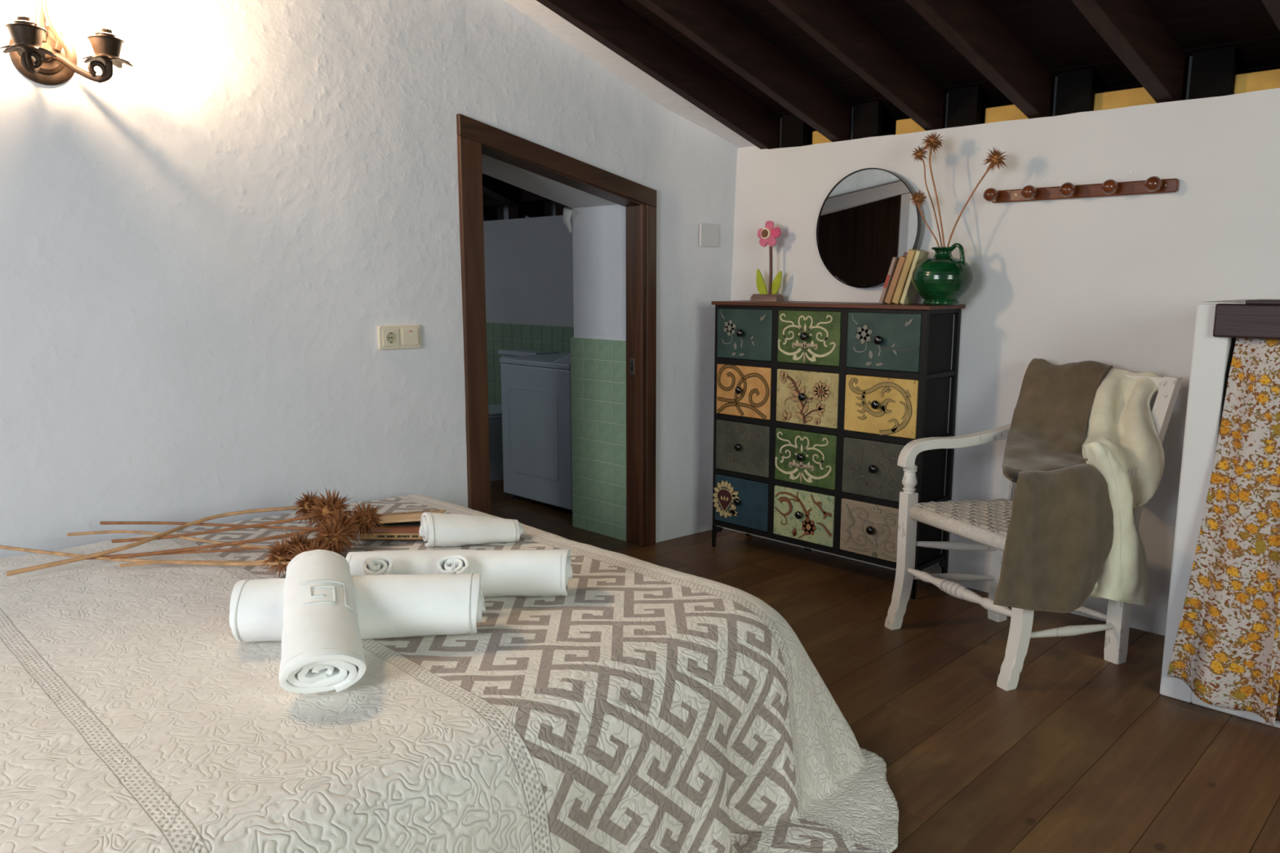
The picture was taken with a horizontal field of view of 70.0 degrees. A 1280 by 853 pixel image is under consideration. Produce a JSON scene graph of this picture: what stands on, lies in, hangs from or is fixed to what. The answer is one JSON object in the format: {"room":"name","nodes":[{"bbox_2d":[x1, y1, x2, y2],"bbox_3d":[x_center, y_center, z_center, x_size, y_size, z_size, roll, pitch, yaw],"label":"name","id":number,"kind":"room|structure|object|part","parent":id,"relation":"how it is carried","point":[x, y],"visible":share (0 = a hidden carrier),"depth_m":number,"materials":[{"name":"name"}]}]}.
{"room":"bedroom","nodes":[
{"label":"bedroom","id":0,"kind":"room"},
{"bbox_2d":[0,0,755,558],"bbox_3d":[-1.526,-1.122,2.457,0.770,3.854,5.320,9,13,44],"label":"wall","id":1,"kind":"structure","parent":0,"point":[206,244],"depth_m":2.99,"materials":[{"name":"paint"}]},
{"bbox_2d":[0,0,133,85],"bbox_3d":[-1.546,-1.127,2.438,0.197,0.399,0.320,9,13,44],"label":"wall sconce","id":2,"kind":"object","parent":1,"relation":"attached to","point":[42,54],"visible":1,"depth_m":2.47,"materials":[{"name":"brown metal"}]},
{"bbox_3d":[-1.588,-1.092,2.353,0.039,0.074,0.038,9,13,44],"label":"bulb","id":3,"kind":"part","parent":2,"relation":"part of","materials":[{"name":"beige glass"}]},
{"bbox_3d":[-1.606,-0.969,2.421,0.028,0.076,0.120,-5,10,-28],"label":"arm","id":4,"kind":"part","parent":2,"relation":"part of","materials":[{"name":"brown metal"}]},
{"bbox_3d":[-1.526,-0.982,2.499,0.155,0.076,0.020,-1,9,-7],"label":"arm","id":5,"kind":"part","parent":2,"relation":"part of","materials":[{"name":"brown metal"}]},
{"bbox_3d":[-1.460,-1.120,2.488,0.039,0.074,0.038,9,13,44],"label":"bulb","id":6,"kind":"part","parent":2,"relation":"part of","materials":[{"name":"beige glass"}]},
{"bbox_2d":[377,324,421,350],"bbox_3d":[-0.851,-0.317,3.241,0.158,0.084,0.023,-7,12,-39],"label":"power socket","id":7,"kind":"object","parent":1,"relation":"attached to","point":[398,336],"visible":1,"depth_m":3.23,"materials":[{"name":"beige plastic"}]},
{"bbox_2d":[401,328,418,345],"bbox_3d":[-0.819,-0.320,3.259,0.060,0.060,0.008,-7,12,-39],"label":"rocker switch","id":8,"kind":"object","parent":7,"relation":"attached to","point":[410,336],"depth_m":3.26,"materials":[{"name":"beige plastic"}]},
{"bbox_2d":[456,113,657,546],"bbox_3d":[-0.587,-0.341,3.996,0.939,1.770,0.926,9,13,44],"label":"door frame","id":9,"kind":"structure","parent":1,"relation":"in","point":[475,138],"depth_m":3.68,"materials":[{"name":"brown wood"}]},
{"bbox_3d":[-0.297,-1.029,3.595,0.933,0.284,0.028,-7,12,-39],"label":"head casing","id":10,"kind":"part","parent":9,"relation":"part of","materials":[{"name":"brown wood"}]},
{"bbox_3d":[-0.035,-0.264,4.017,0.030,0.070,0.004,9,13,44],"label":"strike plate","id":11,"kind":"part","parent":9,"relation":"part of","materials":[{"name":"metal"}]},
{"bbox_2d":[699,222,719,246],"bbox_3d":[0.308,-0.852,4.069,0.108,0.100,0.011,-7,12,-39],"label":"blank cover plate","id":12,"kind":"object","parent":1,"relation":"attached to","point":[708,233],"visible":1,"depth_m":4.06,"materials":[{"name":"paint"}]},
{"bbox_2d":[497,200,555,220],"bbox_3d":[-0.357,-1.634,5.650,2.250,1.000,0.040,9,13,44],"label":"wall","id":13,"kind":"structure","parent":0,"point":[549,206],"depth_m":6.06,"materials":[{"name":"paint"}]},
{"bbox_2d":[483,214,573,404],"bbox_3d":[-0.538,-0.502,5.661,2.230,1.560,0.093,9,13,44],"label":"wall","id":14,"kind":"structure","parent":0,"point":[529,261],"depth_m":5.72,"materials":[{"name":"paint"}]},
{"bbox_2d":[482,0,1279,221],"bbox_3d":[-0.448,-1.806,1.853,7.340,2.221,5.546,9,13,44],"label":"ceiling","id":15,"kind":"structure","parent":0,"point":[775,73],"depth_m":3.19,"materials":[{"name":"brown wood"}]},
{"bbox_2d":[490,479,1279,852],"bbox_3d":[-0.931,0.911,1.928,7.525,0.050,7.999,9,13,44],"label":"floor","id":16,"kind":"structure","parent":0,"point":[1086,753],"depth_m":2.48,"materials":[{"name":"brown wood"}]},
{"bbox_2d":[0,493,898,852],"bbox_3d":[-0.804,0.639,2.061,2.181,0.446,2.248,9,13,44],"label":"bedspread","id":17,"kind":"object","parent":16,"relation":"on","point":[646,707],"visible":0.74,"depth_m":1.73,"materials":[{"name":"beige fabric"}]},
{"bbox_2d":[5,490,322,576],"bbox_3d":[-1.272,0.278,2.533,0.814,0.115,0.133,-7,11,-36],"label":"thistle","id":18,"kind":"object","parent":17,"relation":"on","point":[303,505],"visible":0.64,"depth_m":2.55,"materials":[{"name":"brown plant"}]},
{"bbox_2d":[0,537,333,568],"bbox_3d":[-1.265,0.334,2.335,1.042,0.145,0.136,1,9,9],"label":"thistle","id":19,"kind":"object","parent":17,"relation":"on","point":[313,547],"visible":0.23,"depth_m":2.32,"materials":[{"name":"brown plant"}]},
{"bbox_3d":[-1.296,0.333,2.361,0.976,0.033,0.029,2,9,12],"label":"stem","id":20,"kind":"part","parent":19,"relation":"part of","materials":[{"name":"brown plant"}]},
{"bbox_2d":[66,528,320,555],"bbox_3d":[-1.189,0.312,2.458,0.769,0.126,0.123,3,9,16],"label":"thistle","id":21,"kind":"object","parent":17,"relation":"on","point":[294,540],"visible":0.41,"depth_m":2.44,"materials":[{"name":"brown plant"}]},
{"bbox_3d":[-1.221,0.308,2.470,0.707,0.018,0.070,2,9,11],"label":"stem","id":22,"kind":"part","parent":21,"relation":"part of","materials":[{"name":"brown plant"}]},
{"bbox_2d":[119,537,302,577],"bbox_3d":[-1.077,0.336,2.289,0.465,0.112,0.111,-1,9,-6],"label":"thistle","id":23,"kind":"object","parent":17,"relation":"on","point":[278,554],"visible":0.8,"depth_m":2.30,"materials":[{"name":"brown plant"}]},
{"bbox_3d":[-1.108,0.339,2.317,0.412,0.029,0.029,0,9,0],"label":"stem","id":24,"kind":"part","parent":23,"relation":"part of","materials":[{"name":"brown plant"}]},
{"bbox_2d":[85,515,357,559],"bbox_3d":[-1.090,0.313,2.375,0.689,0.141,0.143,-2,9,-11],"label":"thistle","id":25,"kind":"object","parent":17,"relation":"on","point":[335,537],"visible":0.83,"depth_m":2.41,"materials":[{"name":"brown plant"}]},
{"bbox_3d":[-1.129,0.321,2.405,0.625,0.042,0.010,-1,9,-5],"label":"stem","id":26,"kind":"part","parent":25,"relation":"part of","materials":[{"name":"brown plant"}]},
{"bbox_2d":[111,486,352,542],"bbox_3d":[-1.118,0.263,2.525,0.649,0.162,0.160,-3,10,-17],"label":"thistle","id":27,"kind":"object","parent":17,"relation":"on","point":[323,505],"visible":0.59,"depth_m":2.57,"materials":[{"name":"brown plant"}]},
{"bbox_3d":[-1.162,0.284,2.535,0.577,0.062,0.050,-2,9,-10],"label":"stem","id":28,"kind":"part","parent":27,"relation":"part of","materials":[{"name":"brown plant"}]},
{"bbox_2d":[99,506,367,551],"bbox_3d":[-1.139,0.278,2.583,0.796,0.155,0.147,2,9,13],"label":"thistle","id":29,"kind":"object","parent":17,"relation":"on","point":[344,521],"visible":0.46,"depth_m":2.55,"materials":[{"name":"brown plant"}]},
{"bbox_3d":[-1.180,0.278,2.582,0.724,0.024,0.058,1,9,8],"label":"stem","id":30,"kind":"part","parent":29,"relation":"part of","materials":[{"name":"brown plant"}]},
{"bbox_2d":[109,501,385,559],"bbox_3d":[-1.035,0.286,2.460,0.698,0.120,0.110,-4,10,-25],"label":"thistle","id":31,"kind":"object","parent":17,"relation":"on","point":[368,516],"visible":0.88,"depth_m":2.47,"materials":[{"name":"brown plant"}]},
{"bbox_3d":[-1.063,0.304,2.447,0.638,0.053,0.064,-3,10,-21],"label":"stem","id":32,"kind":"part","parent":31,"relation":"part of","materials":[{"name":"brown plant"}]},
{"bbox_2d":[278,549,366,693],"bbox_3d":[-0.625,0.373,1.776,0.149,0.176,0.385,-4,10,-21],"label":"bath towel","id":33,"kind":"object","parent":17,"relation":"on","point":[322,644],"visible":1,"depth_m":1.69,"materials":[{"name":"white fabric"}]},
{"bbox_2d":[229,573,485,642],"bbox_3d":[-0.587,0.377,1.913,0.519,0.125,0.141,-1,9,-5],"label":"bath towel","id":34,"kind":"object","parent":17,"relation":"on","point":[388,606],"visible":0.77,"depth_m":1.87,"materials":[{"name":"white fabric"}]},
{"bbox_2d":[360,526,423,540],"bbox_3d":[-0.692,0.302,2.661,0.210,0.024,0.126,0,9,0],"label":"book","id":35,"kind":"object","parent":17,"relation":"on","point":[388,533],"visible":0.63,"depth_m":2.60,"materials":[{"name":"beige paper"}]},
{"bbox_2d":[373,509,445,526],"bbox_3d":[-0.706,0.268,2.709,0.250,0.026,0.125,0,9,-2],"label":"book","id":36,"kind":"object","parent":35,"relation":"on","point":[411,518],"visible":0.64,"depth_m":2.68,"materials":[{"name":"beige paper"}]},
{"bbox_2d":[345,549,572,596],"bbox_3d":[-0.431,0.346,2.162,0.542,0.109,0.129,0,9,-2],"label":"bath towel","id":37,"kind":"object","parent":17,"relation":"on","point":[527,573],"visible":0.53,"depth_m":2.11,"materials":[{"name":"white fabric"}]},
{"bbox_2d":[362,555,395,575],"bbox_3d":[-0.589,0.355,2.079,0.071,0.132,0.109,-2,9,-10],"label":"hand towel","id":38,"kind":"object","parent":37,"relation":"on","point":[380,564],"visible":0.29,"depth_m":2.04,"materials":[{"name":"white fabric"}]},
{"bbox_2d":[436,555,470,574],"bbox_3d":[-0.426,0.353,2.099,0.074,0.122,0.112,-1,9,-6],"label":"hand towel","id":39,"kind":"object","parent":37,"relation":"on","point":[450,564],"visible":0.36,"depth_m":2.07,"materials":[{"name":"white fabric"}]},
{"bbox_2d":[418,511,523,546],"bbox_3d":[-0.477,0.289,2.599,0.294,0.100,0.180,-2,9,-13],"label":"bath towel","id":40,"kind":"object","parent":17,"relation":"on","point":[442,530],"visible":1,"depth_m":2.55,"materials":[{"name":"white fabric"}]},
{"bbox_2d":[488,348,556,481],"bbox_3d":[-0.852,-0.072,5.531,0.380,0.752,0.614,9,13,44],"label":"toilet","id":41,"kind":"object","parent":16,"relation":"on","point":[495,411],"visible":0.2,"depth_m":5.44,"materials":[{"name":"ceramic"}]},
{"bbox_3d":[-0.903,-0.099,5.474,0.357,0.013,0.459,9,13,44],"label":"lid","id":42,"kind":"part","parent":41,"relation":"part of","materials":[{"name":"ceramic"}]},
{"bbox_3d":[-0.903,-0.082,5.477,0.364,0.014,0.468,9,13,44],"label":"seat","id":43,"kind":"part","parent":41,"relation":"part of","materials":[{"name":"ceramic"}]},
{"bbox_3d":[-0.903,0.117,5.509,0.350,0.385,0.450,9,13,44],"label":"bowl","id":44,"kind":"part","parent":41,"relation":"part of","materials":[{"name":"ceramic"}]},
{"bbox_3d":[-0.696,-0.453,5.630,0.380,0.030,0.170,9,13,44],"label":"cistern lid","id":45,"kind":"part","parent":41,"relation":"part of","materials":[{"name":"ceramic"}]},
{"bbox_2d":[499,352,573,515],"bbox_3d":[-0.333,-0.011,4.920,0.613,0.826,0.574,9,13,44],"label":"washing machine","id":46,"kind":"object","parent":16,"relation":"on","point":[536,397],"visible":0.41,"depth_m":4.72,"materials":[{"name":"white metal"}]},
{"bbox_3d":[-0.553,0.035,4.744,0.385,0.438,0.003,9,13,44],"label":"panel","id":47,"kind":"part","parent":46,"relation":"part of","materials":[{"name":"white metal"}]},
{"bbox_3d":[-0.347,-0.354,4.879,0.573,0.028,0.574,9,13,44],"label":"lid","id":48,"kind":"part","parent":46,"relation":"part of","materials":[{"name":"white plastic"}]},
{"bbox_3d":[-0.185,-0.370,4.717,0.178,0.054,0.570,9,13,44],"label":"control panel","id":49,"kind":"part","parent":46,"relation":"part of","materials":[{"name":"white plastic"}]},
{"bbox_2d":[711,300,965,599],"bbox_3d":[0.755,0.042,3.755,1.011,1.090,0.301,9,13,44],"label":"dresser","id":50,"kind":"object","parent":16,"relation":"on","point":[806,455],"visible":0.96,"depth_m":3.58,"materials":[{"name":"painted wood"},{"name":"black metal"}]},
{"bbox_3d":[0.420,0.324,3.945,0.034,0.034,0.031,9,13,44],"label":"knob","id":51,"kind":"part","parent":50,"relation":"part of","materials":[{"name":"black metal"}]},
{"bbox_3d":[0.420,0.088,3.907,0.034,0.034,0.031,9,13,44],"label":"knob","id":52,"kind":"part","parent":50,"relation":"part of","materials":[{"name":"black metal"}]},
{"bbox_3d":[0.420,-0.154,3.868,0.034,0.034,0.031,9,13,44],"label":"knob","id":53,"kind":"part","parent":50,"relation":"part of","materials":[{"name":"black metal"}]},
{"bbox_3d":[0.420,-0.392,3.830,0.034,0.034,0.031,9,13,44],"label":"knob","id":54,"kind":"part","parent":50,"relation":"part of","materials":[{"name":"black metal"}]},
{"bbox_3d":[0.440,0.328,3.957,0.288,0.208,0.014,9,13,44],"label":"drawer","id":55,"kind":"part","parent":50,"relation":"part of","materials":[{"name":"blue wood"}]},
{"bbox_3d":[0.440,0.092,3.919,0.288,0.218,0.014,9,13,44],"label":"drawer","id":56,"kind":"part","parent":50,"relation":"part of","materials":[{"name":"grey wood"}]},
{"bbox_3d":[0.440,-0.150,3.880,0.288,0.216,0.014,9,13,44],"label":"drawer","id":57,"kind":"part","parent":50,"relation":"part of","materials":[{"name":"orange wood"}]},
{"bbox_3d":[0.440,-0.388,3.842,0.288,0.210,0.014,9,13,44],"label":"drawer","id":58,"kind":"part","parent":50,"relation":"part of","materials":[{"name":"teal wood"}]},
{"bbox_2d":[750,220,784,301],"bbox_3d":[0.553,-0.714,3.949,0.140,0.341,0.057,9,13,44],"label":"flower ornament","id":59,"kind":"object","parent":50,"relation":"on","point":[767,235],"visible":1,"depth_m":3.94,"materials":[{"name":"pink wood"}]},
{"bbox_3d":[0.649,0.360,3.721,0.034,0.034,0.031,9,13,44],"label":"knob","id":60,"kind":"part","parent":50,"relation":"part of","materials":[{"name":"black metal"}]},
{"bbox_3d":[0.649,0.124,3.683,0.034,0.034,0.031,9,13,44],"label":"knob","id":61,"kind":"part","parent":50,"relation":"part of","materials":[{"name":"metal"}]},
{"bbox_3d":[0.649,-0.118,3.644,0.034,0.034,0.031,9,13,44],"label":"knob","id":62,"kind":"part","parent":50,"relation":"part of","materials":[{"name":"black metal"}]},
{"bbox_3d":[0.649,-0.356,3.606,0.034,0.034,0.031,9,13,44],"label":"knob","id":63,"kind":"part","parent":50,"relation":"part of","materials":[{"name":"black metal"}]},
{"bbox_3d":[0.668,0.364,3.733,0.292,0.208,0.014,9,13,44],"label":"drawer","id":64,"kind":"part","parent":50,"relation":"part of","materials":[{"name":"green wood"}]},
{"bbox_3d":[0.668,0.128,3.695,0.292,0.218,0.014,9,13,44],"label":"drawer","id":65,"kind":"part","parent":50,"relation":"part of","materials":[{"name":"green wood"}]},
{"bbox_3d":[0.679,0.482,3.749,0.940,0.022,0.014,9,13,44],"label":"rail","id":66,"kind":"part","parent":50,"relation":"part of","materials":[{"name":"black wood"}]},
{"bbox_3d":[0.668,-0.114,3.656,0.292,0.216,0.014,9,13,44],"label":"drawer","id":67,"kind":"part","parent":50,"relation":"part of","materials":[{"name":"beige wood"}]},
{"bbox_3d":[0.679,0.249,3.712,0.940,0.022,0.014,9,13,44],"label":"rail","id":68,"kind":"part","parent":50,"relation":"part of","materials":[{"name":"black wood"}]},
{"bbox_3d":[0.668,-0.352,3.618,0.292,0.210,0.014,9,13,44],"label":"drawer","id":69,"kind":"part","parent":50,"relation":"part of","materials":[{"name":"green wood"}]},
{"bbox_3d":[0.679,0.007,3.673,0.940,0.024,0.014,9,13,44],"label":"rail","id":70,"kind":"part","parent":50,"relation":"part of","materials":[{"name":"black wood"}]},
{"bbox_3d":[0.679,-0.234,3.635,0.940,0.024,0.014,9,13,44],"label":"rail","id":71,"kind":"part","parent":50,"relation":"part of","materials":[{"name":"black wood"}]},
{"bbox_3d":[0.679,-0.463,3.598,0.940,0.016,0.014,9,13,44],"label":"rail","id":72,"kind":"part","parent":50,"relation":"part of","materials":[{"name":"black wood"}]},
{"bbox_3d":[0.902,0.401,3.505,0.301,0.208,0.014,9,13,44],"label":"drawer","id":73,"kind":"part","parent":50,"relation":"part of","materials":[{"name":"beige wood"}]},
{"bbox_3d":[0.882,0.397,3.493,0.034,0.034,0.031,9,13,44],"label":"knob","id":74,"kind":"part","parent":50,"relation":"part of","materials":[{"name":"black metal"}]},
{"bbox_3d":[0.882,0.161,3.455,0.034,0.034,0.031,9,13,44],"label":"knob","id":75,"kind":"part","parent":50,"relation":"part of","materials":[{"name":"black metal"}]},
{"bbox_3d":[0.902,0.165,3.467,0.301,0.218,0.014,9,13,44],"label":"drawer","id":76,"kind":"part","parent":50,"relation":"part of","materials":[{"name":"grey wood"}]},
{"bbox_3d":[0.882,-0.081,3.416,0.034,0.034,0.031,9,13,44],"label":"knob","id":77,"kind":"part","parent":50,"relation":"part of","materials":[{"name":"black metal"}]},
{"bbox_3d":[0.882,-0.319,3.378,0.034,0.034,0.031,9,13,44],"label":"knob","id":78,"kind":"part","parent":50,"relation":"part of","materials":[{"name":"black metal"}]},
{"bbox_3d":[0.902,-0.077,3.428,0.301,0.216,0.014,9,13,44],"label":"drawer","id":79,"kind":"part","parent":50,"relation":"part of","materials":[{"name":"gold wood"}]},
{"bbox_3d":[0.902,-0.315,3.390,0.301,0.210,0.014,9,13,44],"label":"drawer","id":80,"kind":"part","parent":50,"relation":"part of","materials":[{"name":"teal wood"}]},
{"bbox_2d":[879,257,899,303],"bbox_3d":[0.974,-0.558,3.495,0.065,0.175,0.111,9,13,44],"label":"book","id":81,"kind":"object","parent":50,"relation":"on","point":[895,260],"visible":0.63,"depth_m":3.46,"materials":[{"name":"paper"}]},
{"bbox_2d":[884,256,906,303],"bbox_3d":[0.997,-0.557,3.479,0.080,0.179,0.110,9,13,44],"label":"book","id":82,"kind":"object","parent":50,"relation":"on","point":[895,280],"visible":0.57,"depth_m":3.44,"materials":[{"name":"paper"}]},
{"bbox_2d":[891,248,928,304],"bbox_3d":[1.024,-0.566,3.459,0.086,0.203,0.110,9,13,44],"label":"book","id":83,"kind":"object","parent":50,"relation":"on","point":[898,294],"visible":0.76,"depth_m":3.42,"materials":[{"name":"yellow paper"}]},
{"bbox_2d":[899,250,928,304],"bbox_3d":[1.030,-0.559,3.432,0.073,0.198,0.070,9,13,44],"label":"book","id":84,"kind":"object","parent":50,"relation":"on","point":[909,291],"visible":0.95,"depth_m":3.42,"materials":[{"name":"beige paper"}]},
{"bbox_3d":[1.107,0.524,3.501,0.018,0.018,0.225,9,13,44],"label":"rail","id":85,"kind":"part","parent":50,"relation":"part of","materials":[{"name":"black wood"}]},
{"bbox_3d":[1.107,0.291,3.463,0.018,0.018,0.225,9,13,44],"label":"rail","id":86,"kind":"part","parent":50,"relation":"part of","materials":[{"name":"black wood"}]},
{"bbox_3d":[1.107,-0.191,3.386,0.018,0.018,0.225,9,13,44],"label":"rail","id":87,"kind":"part","parent":50,"relation":"part of","materials":[{"name":"black wood"}]},
{"bbox_2d":[911,243,973,305],"bbox_3d":[1.102,-0.555,3.332,0.213,0.221,0.213,9,13,44],"label":"ceramic jug","id":88,"kind":"object","parent":50,"relation":"on","point":[943,278],"visible":1,"depth_m":3.26,"materials":[{"name":"green ceramic"}]},
{"bbox_2d":[909,189,939,246],"bbox_3d":[1.033,-0.730,3.333,0.121,0.268,0.074,9,13,44],"label":"thistle","id":89,"kind":"object","parent":88,"relation":"in","point":[918,197],"visible":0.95,"depth_m":3.32,"materials":[{"name":"brown plant"}]},
{"bbox_3d":[1.050,-0.713,3.326,0.089,0.236,0.015,5,10,29],"label":"stem","id":90,"kind":"part","parent":89,"relation":"part of","materials":[{"name":"brown plant"}]},
{"bbox_2d":[911,145,942,246],"bbox_3d":[1.054,-0.816,3.354,0.151,0.431,0.072,9,13,44],"label":"thistle","id":91,"kind":"object","parent":88,"relation":"in","point":[919,153],"visible":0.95,"depth_m":3.35,"materials":[{"name":"brown plant"}]},
{"bbox_3d":[1.069,-0.798,3.346,0.021,0.398,0.116,-8,12,-41],"label":"stem","id":92,"kind":"part","parent":91,"relation":"part of","materials":[{"name":"brown plant"}]},
{"bbox_2d":[920,131,945,246],"bbox_3d":[1.056,-0.832,3.327,0.096,0.471,0.100,-1,9,-6],"label":"thistle","id":93,"kind":"object","parent":88,"relation":"in","point":[932,141],"visible":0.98,"depth_m":3.30,"materials":[{"name":"brown plant"}]},
{"bbox_3d":[1.077,-0.810,3.309,0.078,0.433,0.016,9,13,44],"label":"stem","id":94,"kind":"part","parent":93,"relation":"part of","materials":[{"name":"brown plant"}]},
{"bbox_3d":[1.139,-0.613,3.274,0.031,0.089,0.069,-7,11,-37],"label":"handle","id":95,"kind":"part","parent":88,"relation":"part of","materials":[{"name":"green ceramic"}]},
{"bbox_2d":[946,147,1007,246],"bbox_3d":[1.183,-0.775,3.213,0.213,0.395,0.090,9,13,44],"label":"thistle","id":96,"kind":"object","parent":88,"relation":"in","point":[995,159],"visible":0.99,"depth_m":3.15,"materials":[{"name":"brown plant"}]},
{"bbox_3d":[1.168,-0.758,3.233,0.167,0.354,0.007,9,13,44],"label":"stem","id":97,"kind":"part","parent":96,"relation":"part of","materials":[{"name":"brown plant"}]},
{"bbox_3d":[1.107,-0.423,3.349,0.018,0.016,0.225,9,13,44],"label":"rail","id":98,"kind":"part","parent":50,"relation":"part of","materials":[{"name":"black wood"}]},
{"bbox_3d":[1.107,0.050,3.425,0.018,0.018,0.225,9,13,44],"label":"rail","id":99,"kind":"part","parent":50,"relation":"part of","materials":[{"name":"black wood"}]},
{"bbox_2d":[884,364,1182,690],"bbox_3d":[1.273,0.270,2.975,0.699,0.885,0.560,-4,10,-23],"label":"armchair","id":100,"kind":"object","parent":16,"relation":"on","point":[1117,617],"visible":0.58,"depth_m":2.95,"materials":[{"name":"white paint"}]},
{"bbox_3d":[0.890,0.457,3.116,0.085,0.472,0.043,-4,10,-23],"label":"leg","id":101,"kind":"part","parent":100,"relation":"part of","materials":[{"name":"white paint"}]},
{"bbox_3d":[1.094,0.062,3.116,0.462,0.129,0.052,-3,9,-16],"label":"arm","id":102,"kind":"part","parent":100,"relation":"part of","materials":[{"name":"white paint"}]},
{"bbox_3d":[1.016,0.322,2.868,0.035,0.049,0.471,-4,10,-23],"label":"seat rail","id":103,"kind":"part","parent":100,"relation":"part of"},
{"bbox_3d":[1.316,0.233,3.209,0.058,0.885,0.220,9,13,44],"label":"leg","id":104,"kind":"part","parent":100,"relation":"part of","materials":[{"name":"white paint"}]},
{"bbox_3d":[1.096,0.531,2.654,0.085,0.472,0.043,-4,10,-23],"label":"leg","id":105,"kind":"part","parent":100,"relation":"part of","materials":[{"name":"white paint"}]},
{"bbox_2d":[993,358,1113,613],"bbox_3d":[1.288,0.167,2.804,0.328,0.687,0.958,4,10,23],"label":"throw","id":106,"kind":"object","parent":100,"relation":"on","point":[1060,536],"visible":0.99,"depth_m":2.61,"materials":[{"name":"brown fabric"}]},
{"bbox_2d":[1082,367,1164,604],"bbox_3d":[1.499,0.189,2.856,0.229,0.724,0.495,4,10,25],"label":"throw","id":107,"kind":"object","parent":100,"relation":"on","point":[1122,435],"visible":0.87,"depth_m":2.77,"materials":[{"name":"beige fabric"}]},
{"bbox_3d":[1.326,0.182,2.712,0.546,0.129,0.048,-4,10,-26],"label":"arm","id":108,"kind":"part","parent":100,"relation":"part of","materials":[{"name":"white paint"}]},
{"bbox_3d":[1.574,0.291,2.855,0.250,0.882,0.051,-6,11,-34],"label":"leg","id":109,"kind":"part","parent":100,"relation":"part of","materials":[{"name":"white paint"}]},
{"bbox_3d":[1.516,-0.159,3.023,0.025,0.042,0.454,-7,11,-37],"label":"rail","id":110,"kind":"part","parent":100,"relation":"part of","materials":[{"name":"white paint"}]},
{"bbox_2d":[724,68,1279,635],"bbox_3d":[2.057,-0.156,2.720,4.620,1.808,0.124,9,13,44],"label":"wall","id":111,"kind":"structure","parent":0,"point":[1120,282],"depth_m":3.13,"materials":[{"name":"paint"}]},
{"bbox_2d":[816,168,920,288],"bbox_3d":[0.904,-0.791,3.654,0.023,0.469,0.493,-8,12,-39],"label":"round mirror","id":112,"kind":"object","parent":111,"relation":"attached to","point":[868,219],"visible":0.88,"depth_m":3.65,"materials":[{"name":"clear glass"}]},
{"bbox_2d":[983,176,1179,203],"bbox_3d":[1.460,-0.795,3.071,0.607,0.050,0.092,9,13,44],"label":"coat rack","id":113,"kind":"object","parent":111,"relation":"attached to","point":[1153,184],"visible":1,"depth_m":3.05,"materials":[{"name":"brown wood"}]},
{"bbox_3d":[1.254,-0.826,3.258,0.048,0.048,0.070,9,13,44],"label":"peg knob","id":114,"kind":"part","parent":113,"relation":"part of","materials":[{"name":"brown wood"}]},
{"bbox_3d":[1.350,-0.811,3.164,0.048,0.048,0.070,9,13,44],"label":"peg knob","id":115,"kind":"part","parent":113,"relation":"part of","materials":[{"name":"brown wood"}]},
{"bbox_3d":[1.442,-0.796,3.074,0.048,0.048,0.070,9,13,44],"label":"peg knob","id":116,"kind":"part","parent":113,"relation":"part of","materials":[{"name":"brown wood"}]},
{"bbox_3d":[1.536,-0.782,2.982,0.048,0.048,0.070,9,13,44],"label":"peg knob","id":117,"kind":"part","parent":113,"relation":"part of","materials":[{"name":"brown wood"}]},
{"bbox_3d":[1.628,-0.767,2.892,0.048,0.048,0.070,9,13,44],"label":"peg knob","id":118,"kind":"part","parent":113,"relation":"part of","materials":[{"name":"brown wood"}]},
{"bbox_2d":[1160,298,1279,728],"bbox_3d":[2.143,0.263,2.247,1.345,1.129,0.519,9,13,44],"label":"trim","id":119,"kind":"structure","parent":111,"relation":"attached to","point":[1218,324],"depth_m":2.48,"materials":[{"name":"paint"}]},
{"bbox_2d":[1166,337,1279,726],"bbox_3d":[1.592,0.268,2.423,0.263,0.996,0.125,9,13,44],"label":"curtain","id":120,"kind":"object","parent":111,"relation":"hanging from","point":[1224,646],"visible":0.98,"depth_m":2.43,"materials":[{"name":"fabric"}]},
{"bbox_2d":[1245,298,1279,304],"bbox_3d":[2.066,-0.264,2.001,1.230,0.010,0.172,9,13,44],"label":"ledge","id":121,"kind":"object","parent":111,"relation":"attached to","point":[1262,301],"depth_m":2.35,"materials":[{"name":"wood"}]},
{"bbox_2d":[1265,586,1279,723],"bbox_3d":[1.987,0.343,2.018,0.951,1.015,0.129,9,13,44],"label":"curtain","id":122,"kind":"object","parent":111,"relation":"hanging from","point":[1277,620],"visible":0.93,"depth_m":2.38,"materials":[{"name":"fabric"}]}
]}

